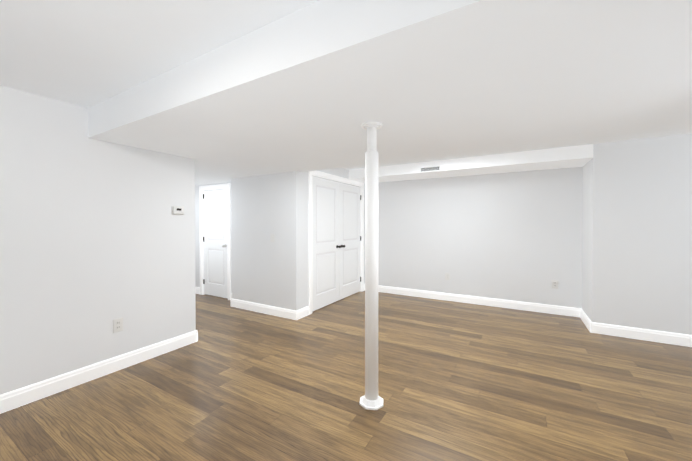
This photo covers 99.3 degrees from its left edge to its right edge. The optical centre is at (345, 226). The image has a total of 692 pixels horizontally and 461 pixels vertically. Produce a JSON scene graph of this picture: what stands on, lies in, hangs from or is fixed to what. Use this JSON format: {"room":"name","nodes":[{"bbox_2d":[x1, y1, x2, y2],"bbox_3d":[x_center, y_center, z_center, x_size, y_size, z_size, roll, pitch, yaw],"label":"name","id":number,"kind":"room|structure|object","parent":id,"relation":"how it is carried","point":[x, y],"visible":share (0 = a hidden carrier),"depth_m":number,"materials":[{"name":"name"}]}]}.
{"room":"finished basement","nodes":[
{"label":"finished basement","id":0,"kind":"room"},
{"bbox_2d":[0,85,195,394],"bbox_3d":[-2.148,0.147,2.521,0.120,2.250,1.730,0,1,30],"label":"wall","id":1,"kind":"structure","parent":0,"point":[97,237],"depth_m":2.39,"materials":[{"name":"paint"}]},
{"bbox_2d":[0,330,197,413],"bbox_3d":[-2.080,1.210,2.514,0.016,0.125,1.726,0,1,30],"label":"baseboard","id":2,"kind":"structure","parent":1,"relation":"attached to","point":[17,398],"depth_m":2.42,"materials":[{"name":"paint"}]},
{"bbox_2d":[113,317,122,332],"bbox_3d":[-2.024,0.871,2.613,0.008,0.118,0.075,0,1,30],"label":"outlet","id":3,"kind":"object","parent":1,"relation":"attached to","point":[118,325],"visible":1,"depth_m":2.61,"materials":[{"name":"white plastic"}]},
{"bbox_2d":[172,206,183,214],"bbox_3d":[-1.746,-0.173,3.065,0.022,0.095,0.125,0,1,30],"label":"thermostat","id":4,"kind":"object","parent":1,"relation":"attached to","point":[177,210],"visible":1,"depth_m":3.05,"materials":[{"name":"white plastic"}]},
{"bbox_2d":[0,0,317,107],"bbox_3d":[-1.591,-1.072,-0.380,12.500,0.250,4.500,0,1,30],"label":"ceiling","id":5,"kind":"structure","parent":0,"point":[50,49],"depth_m":1.50,"materials":[{"name":"paint"}]},
{"bbox_2d":[195,180,231,185],"bbox_3d":[-3.226,-0.901,5.696,3.559,0.260,0.250,0,1,30],"label":"ceiling soffit","id":6,"kind":"structure","parent":0,"point":[213,182],"depth_m":5.05,"materials":[{"name":"paint"}]},
{"bbox_2d":[195,171,308,305],"bbox_3d":[-2.621,0.116,5.453,4.860,2.250,0.120,0,1,30],"label":"wall","id":7,"kind":"structure","parent":0,"point":[197,248],"depth_m":5.43,"materials":[{"name":"paint"}]},
{"bbox_2d":[195,287,199,293],"bbox_3d":[-3.673,1.173,5.998,2.265,0.125,0.016,0,1,30],"label":"baseboard","id":8,"kind":"structure","parent":7,"relation":"attached to","point":[197,290],"depth_m":5.45,"materials":[{"name":"paint"}]},
{"bbox_2d":[199,183,230,299],"bbox_3d":[-2.296,0.251,5.248,0.840,1.985,0.128,0,1,30],"label":"door frame","id":9,"kind":"structure","parent":7,"relation":"attached to","point":[202,189],"depth_m":5.22,"materials":[{"name":"paint"}]},
{"bbox_2d":[203,189,227,298],"bbox_3d":[-2.324,0.284,5.204,0.693,1.896,0.108,0,1,30],"label":"hall door","id":10,"kind":"structure","parent":7,"relation":"in","point":[215,241],"depth_m":5.22,"materials":[{"name":"paint"}]},
{"bbox_2d":[232,171,306,310],"bbox_3d":[-1.174,0.127,4.401,1.300,2.250,0.240,0,1,30],"label":"wall","id":11,"kind":"structure","parent":0,"point":[265,271],"depth_m":4.21,"materials":[{"name":"paint"}]},
{"bbox_2d":[231,298,296,319],"bbox_3d":[-1.238,1.191,4.302,1.332,0.125,0.016,0,1,30],"label":"baseboard","id":12,"kind":"structure","parent":11,"relation":"attached to","point":[269,310],"depth_m":4.25,"materials":[{"name":"paint"}]},
{"bbox_2d":[297,306,308,319],"bbox_3d":[-0.599,1.193,4.092,0.016,0.125,0.265,0,1,30],"label":"baseboard","id":13,"kind":"structure","parent":11,"relation":"attached to","point":[303,312],"depth_m":4.08,"materials":[{"name":"paint"}]},
{"bbox_2d":[316,168,364,283],"bbox_3d":[-0.115,0.120,5.046,0.120,2.250,1.740,0,1,30],"label":"wall","id":14,"kind":"structure","parent":0,"point":[342,172],"depth_m":5.05,"materials":[{"name":"paint"}]},
{"bbox_2d":[312,175,340,311],"bbox_3d":[-0.293,0.240,4.609,0.108,1.996,0.790,0,1,30],"label":"closet door","id":15,"kind":"structure","parent":14,"relation":"in","point":[326,246],"depth_m":4.59,"materials":[{"name":"paint"}]},
{"bbox_2d":[309,171,363,314],"bbox_3d":[-0.141,0.204,4.975,0.128,2.085,1.720,0,1,30],"label":"trim","id":16,"kind":"structure","parent":14,"relation":"attached to","point":[334,177],"depth_m":4.55,"materials":[{"name":"paint"}]},
{"bbox_2d":[339,182,360,299],"bbox_3d":[0.104,0.233,5.290,0.108,1.996,0.786,0,1,30],"label":"closet door","id":17,"kind":"structure","parent":14,"relation":"in","point":[350,239],"depth_m":5.26,"materials":[{"name":"paint"}]},
{"bbox_2d":[0,291,691,460],"bbox_3d":[-0.307,1.340,1.849,12.500,0.120,9.600,0,1,30],"label":"floor","id":18,"kind":"structure","parent":0,"point":[459,381],"depth_m":2.21,"materials":[{"name":"brown wood"}]},
{"bbox_2d":[360,122,382,409],"bbox_3d":[0.187,0.272,2.129,0.184,2.010,0.184,0,1,30],"label":"column","id":19,"kind":"structure","parent":18,"relation":"on","point":[371,399],"depth_m":2.09,"materials":[{"name":"paint"}]},
{"bbox_2d":[88,0,691,183],"bbox_3d":[0.035,-0.992,2.412,12.500,0.510,2.160,0,1,30],"label":"soffit beam","id":20,"kind":"structure","parent":0,"point":[315,86],"depth_m":1.57,"materials":[{"name":"paint"}]},
{"bbox_2d":[349,144,592,182],"bbox_3d":[1.672,-0.945,4.651,3.359,0.210,0.705,0,1,30],"label":"soffit","id":21,"kind":"structure","parent":0,"point":[564,157],"depth_m":4.17,"materials":[{"name":"paint"}]},
{"bbox_2d":[420,166,439,171],"bbox_3d":[1.278,-0.882,4.468,0.300,0.063,0.007,0,1,30],"label":"ceiling vent","id":22,"kind":"object","parent":21,"relation":"in","point":[434,168],"visible":1,"depth_m":4.46,"materials":[{"name":"white plastic"}]},
{"bbox_2d":[378,167,582,307],"bbox_3d":[1.802,0.121,5.005,3.475,2.250,0.120,0,1,30],"label":"wall","id":23,"kind":"structure","parent":0,"point":[515,236],"depth_m":4.67,"materials":[{"name":"paint"}]},
{"bbox_2d":[378,285,580,316],"bbox_3d":[1.820,1.184,4.928,3.355,0.125,0.016,0,1,30],"label":"baseboard","id":24,"kind":"structure","parent":23,"relation":"attached to","point":[543,308],"depth_m":4.67,"materials":[{"name":"paint"}]},
{"bbox_2d":[552,280,557,288],"bbox_3d":[3.008,0.824,4.236,0.075,0.118,0.008,0,1,30],"label":"electrical outlet","id":25,"kind":"object","parent":23,"relation":"attached to","point":[554,283],"visible":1,"depth_m":4.23,"materials":[{"name":"white plastic"}]},
{"bbox_2d":[343,128,691,169],"bbox_3d":[1.319,-1.150,4.614,12.500,0.300,3.140,0,1,30],"label":"ceiling","id":26,"kind":"structure","parent":0,"point":[621,138],"depth_m":3.61,"materials":[{"name":"paint"}]},
{"bbox_2d":[581,134,691,334],"bbox_3d":[4.990,0.145,2.769,4.285,2.250,0.775,0,1,30],"label":"wall","id":27,"kind":"structure","parent":0,"point":[636,233],"depth_m":3.31,"materials":[{"name":"paint"}]},
{"bbox_2d":[580,308,591,332],"bbox_3d":[3.098,1.196,3.804,0.016,0.125,0.671,0,1,30],"label":"baseboard","id":28,"kind":"structure","parent":27,"relation":"attached to","point":[585,319],"depth_m":3.76,"materials":[{"name":"paint"}]},
{"bbox_2d":[590,322,691,346],"bbox_3d":[4.732,1.210,2.473,4.181,0.125,0.016,0,1,30],"label":"baseboard","id":29,"kind":"structure","parent":27,"relation":"attached to","point":[648,335],"depth_m":3.29,"materials":[{"name":"paint"}]}
]}

